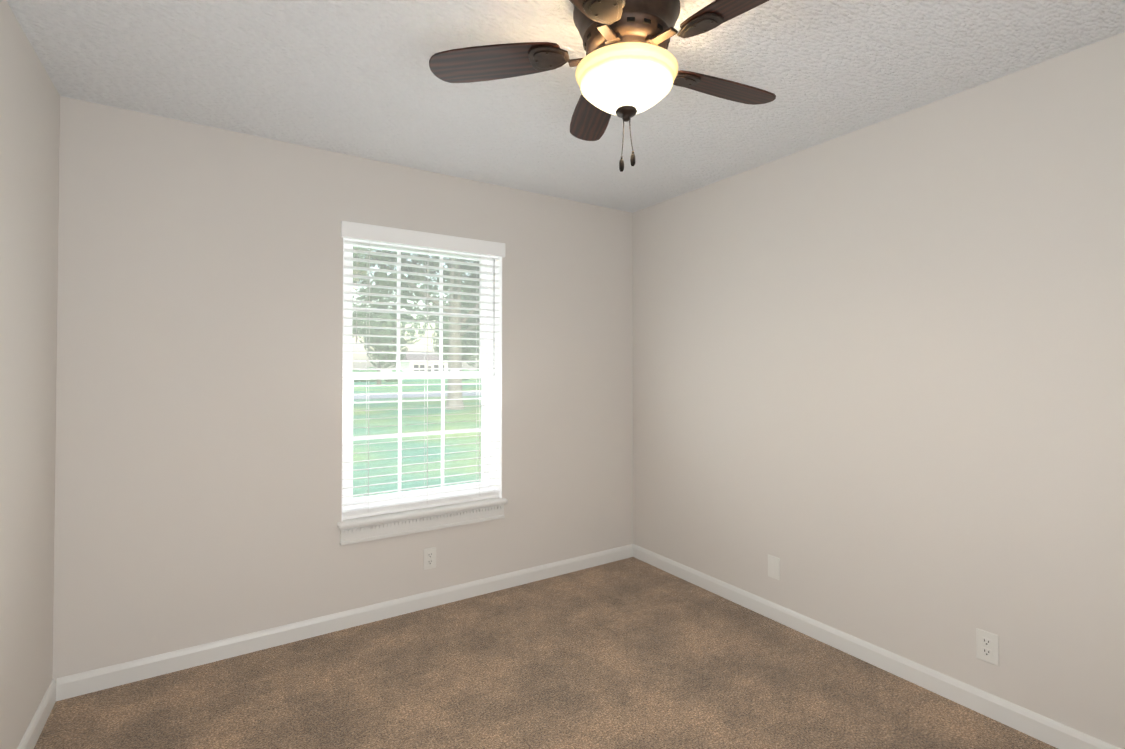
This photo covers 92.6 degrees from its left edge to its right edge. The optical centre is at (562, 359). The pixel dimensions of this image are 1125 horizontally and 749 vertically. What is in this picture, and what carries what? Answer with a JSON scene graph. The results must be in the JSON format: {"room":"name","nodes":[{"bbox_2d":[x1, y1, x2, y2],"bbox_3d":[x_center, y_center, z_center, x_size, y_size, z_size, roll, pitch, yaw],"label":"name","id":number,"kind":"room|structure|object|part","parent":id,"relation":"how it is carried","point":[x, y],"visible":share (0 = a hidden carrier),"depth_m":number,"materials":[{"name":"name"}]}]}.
{"room":"empty bedroom","nodes":[
{"label":"empty bedroom","id":0,"kind":"room"},
{"bbox_2d":[0,0,59,748],"bbox_3d":[-1.188,0.126,0.673,0.200,2.440,3.845,1,-1,-33],"label":"wall","id":1,"kind":"structure","parent":0,"point":[29,147],"depth_m":1.82,"materials":[{"name":"white paint"}]},
{"bbox_2d":[17,679,55,748],"bbox_3d":[-1.099,1.304,0.714,0.013,0.086,3.445,1,-1,-33],"label":"baseboard","id":2,"kind":"structure","parent":1,"relation":"attached to","point":[29,740],"depth_m":1.96,"materials":[{"name":"white wood"}]},
{"bbox_2d":[53,96,632,680],"bbox_3d":[-0.831,0.310,3.089,3.436,3.340,0.220,1,-1,-33],"label":"wall","id":3,"kind":"structure","parent":0,"point":[199,416],"depth_m":2.55,"materials":[{"name":"white paint"}]},
{"bbox_2d":[56,544,632,700],"bbox_3d":[-0.768,1.335,2.977,3.010,0.086,0.013,1,-1,-33],"label":"baseboard","id":4,"kind":"structure","parent":3,"relation":"attached to","point":[83,683],"depth_m":2.65,"materials":[{"name":"white wood"}]},
{"bbox_2d":[342,237,501,519],"bbox_3d":[-0.814,0.070,3.114,1.013,1.630,0.233,1,-1,-33],"label":"window","id":5,"kind":"structure","parent":3,"relation":"in","point":[495,438],"depth_m":3.07,"materials":[{"name":"white plastic"}]},
{"bbox_3d":[-0.832,-0.274,3.146,0.843,0.770,0.028,1,-1,-33],"label":"window sash","id":6,"kind":"part","parent":5,"relation":"part of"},
{"bbox_3d":[-0.813,0.435,3.108,0.843,0.730,0.028,1,-1,-33],"label":"window sash","id":7,"kind":"part","parent":5,"relation":"part of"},
{"bbox_2d":[382,369,458,371],"bbox_3d":[-0.813,0.059,3.113,0.453,0.022,0.020,1,-1,-33],"label":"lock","id":8,"kind":"object","parent":5,"relation":"on","point":[454,370],"visible":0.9,"depth_m":3.20,"materials":[{"name":"white plastic"}]},
{"bbox_2d":[341,221,504,256],"bbox_3d":[-0.763,-0.667,3.046,0.937,0.083,0.095,1,-1,-33],"label":"blind valance","id":9,"kind":"object","parent":5,"relation":"attached to","point":[373,233],"visible":0.94,"depth_m":2.98,"materials":[{"name":"white wood"}]},
{"bbox_2d":[355,241,369,507],"bbox_3d":[-1.048,0.083,2.841,0.039,1.453,0.116,0,-1,9],"label":"blind cord","id":10,"kind":"object","parent":9,"relation":"hanging from","point":[356,337],"depth_m":2.86,"materials":[{"name":"white fabric"}]},
{"bbox_2d":[424,251,427,497],"bbox_3d":[-0.771,0.086,3.054,0.009,1.453,0.054,1,-1,-33],"label":"blind cord","id":11,"kind":"object","parent":9,"relation":"hanging from","point":[427,251],"depth_m":3.06,"materials":[{"name":"white fabric"}]},
{"bbox_2d":[476,254,494,491],"bbox_3d":[-0.463,0.088,3.226,0.115,1.453,0.046,0,-1,0],"label":"blind cord","id":12,"kind":"object","parent":9,"relation":"hanging from","point":[479,254],"depth_m":3.23,"materials":[{"name":"white fabric"}]},
{"bbox_2d":[337,497,507,545],"bbox_3d":[-0.765,0.892,3.028,0.957,0.116,0.150,1,-1,-33],"label":"window sill","id":13,"kind":"structure","parent":3,"relation":"attached to","point":[364,529],"depth_m":2.95,"materials":[{"name":"white wood"}]},
{"bbox_2d":[424,547,435,569],"bbox_3d":[-0.739,1.109,3.001,0.072,0.117,0.009,1,-1,-33],"label":"outlet","id":14,"kind":"object","parent":3,"relation":"attached to","point":[429,558],"visible":1,"depth_m":3.00,"materials":[{"name":"white plastic"}]},
{"bbox_2d":[34,557,1057,748],"bbox_3d":[0.168,1.418,1.537,3.436,0.120,3.845,1,-1,-33],"label":"floor","id":15,"kind":"structure","parent":0,"point":[631,653],"depth_m":2.22,"materials":[{"name":"carpet"}]},
{"bbox_2d":[6,0,1124,212],"bbox_3d":[0.168,-1.141,1.573,3.436,0.120,3.845,1,-1,-33],"label":"ceiling","id":16,"kind":"structure","parent":0,"point":[358,78],"depth_m":2.02,"materials":[{"name":"white paint"}]},
{"bbox_2d":[429,0,775,171],"bbox_3d":[0.227,-0.816,1.589,1.121,0.530,1.145,1,-1,-33],"label":"ceiling fan","id":17,"kind":"object","parent":16,"relation":"hanging from","point":[627,68],"visible":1,"depth_m":1.53,"materials":[{"name":"oil rubbed bronze"},{"name":"walnut"},{"name":"frosted white glass"}]},
{"bbox_3d":[-0.204,-0.897,1.624,0.416,0.031,0.136,0,-1,11],"label":"blade","id":18,"kind":"part","parent":17,"relation":"part of","materials":[{"name":"brown wood"}]},
{"bbox_3d":[0.107,-0.892,1.966,0.136,0.031,0.416,0,-1,-7],"label":"blade","id":19,"kind":"part","parent":17,"relation":"part of","materials":[{"name":"brown wood"}]},
{"bbox_3d":[0.026,-0.903,1.222,0.136,0.031,0.416,0,-1,29],"label":"blade","id":20,"kind":"part","parent":17,"relation":"part of","materials":[{"name":"brown wood"}]},
{"bbox_3d":[0.187,-0.978,1.582,0.316,0.207,0.316,1,-1,-33],"label":"motor","id":21,"kind":"part","parent":17,"relation":"part of","materials":[{"name":"brown metal"}]},
{"bbox_3d":[0.187,-0.787,1.580,0.300,0.118,0.300,1,-1,-33],"label":"lamp shade","id":22,"kind":"part","parent":17,"relation":"part of","materials":[{"name":"white glass"}]},
{"bbox_3d":[0.479,-0.901,1.317,0.136,0.031,0.416,1,-1,-43],"label":"blade","id":23,"kind":"part","parent":17,"relation":"part of","materials":[{"name":"brown wood"}]},
{"bbox_3d":[0.529,-0.895,1.776,0.416,0.031,0.136,0,-1,-25],"label":"blade","id":24,"kind":"part","parent":17,"relation":"part of","materials":[{"name":"brown wood"}]},
{"bbox_2d":[633,32,1124,748],"bbox_3d":[1.524,0.151,2.437,0.200,2.440,3.845,1,-1,-33],"label":"wall","id":25,"kind":"structure","parent":0,"point":[879,384],"depth_m":2.27,"materials":[{"name":"white paint"}]},
{"bbox_2d":[768,554,779,579],"bbox_3d":[1.121,1.102,2.854,0.007,0.117,0.072,1,-1,-33],"label":"outlet","id":26,"kind":"object","parent":25,"relation":"attached to","point":[774,567],"visible":1,"depth_m":2.85,"materials":[{"name":"white plastic"}]},
{"bbox_2d":[633,544,1120,748],"bbox_3d":[1.435,1.327,2.362,0.013,0.086,3.445,1,-1,-33],"label":"baseboard","id":27,"kind":"structure","parent":25,"relation":"attached to","point":[1053,733],"depth_m":2.32,"materials":[{"name":"white wood"}]},
{"bbox_2d":[976,628,998,665],"bbox_3d":[1.632,1.104,2.067,0.009,0.117,0.072,1,-1,-33],"label":"electrical outlet","id":28,"kind":"object","parent":25,"relation":"attached to","point":[987,646],"visible":1,"depth_m":2.06,"materials":[{"name":"white plastic"}]},
{"label":"outside","id":29,"kind":"structure","parent":0,"visible":0},
{"bbox_2d":[353,378,481,497],"bbox_3d":[-40.948,2.895,62.742,300.000,0.330,350.000,1,-1,-33],"label":"lawn","id":30,"kind":"structure","parent":29,"point":[434,450],"depth_m":14.43,"materials":[{"name":"green plant"}]},
{"bbox_2d":[352,304,426,384],"bbox_3d":[-19.157,-1.931,58.129,9.606,9.254,7.651,1,-1,-33],"label":"tree","id":31,"kind":"object","parent":30,"relation":"on","point":[386,339],"depth_m":56.95,"materials":[{"name":"green plant"}]},
{"bbox_2d":[353,247,478,409],"bbox_3d":[-4.326,-4.182,24.024,21.971,13.005,18.997,1,-1,-33],"label":"tree","id":32,"kind":"object","parent":30,"relation":"on","point":[457,387],"depth_m":24.76,"materials":[{"name":"green plant"}]},
{"bbox_2d":[352,367,481,381],"bbox_3d":[-14.986,2.144,75.993,36.077,2.359,3.952,1,-1,-33],"label":"shrubs","id":33,"kind":"object","parent":30,"relation":"on","point":[387,380],"depth_m":69.25,"materials":[{"name":"green plant"}]},
{"bbox_2d":[400,348,447,371],"bbox_3d":[-32.999,0.362,127.597,9.800,6.600,8.800,1,-1,-33],"label":"house","id":34,"kind":"structure","parent":30,"relation":"on","point":[430,364],"depth_m":124.48,"materials":[{"name":"white"}]},
{"bbox_2d":[429,312,478,367],"bbox_3d":[-16.362,-2.596,87.706,10.442,11.407,8.072,1,-1,-33],"label":"tree","id":35,"kind":"object","parent":30,"relation":"on","point":[466,356],"depth_m":85.28,"materials":[{"name":"green plant"}]},
{"bbox_2d":[432,287,478,352],"bbox_3d":[-5.637,-2.996,44.942,9.793,11.016,10.077,1,-1,-33],"label":"tree","id":36,"kind":"object","parent":30,"relation":"on","point":[469,335],"depth_m":43.84,"materials":[{"name":"green plant"}]}
]}

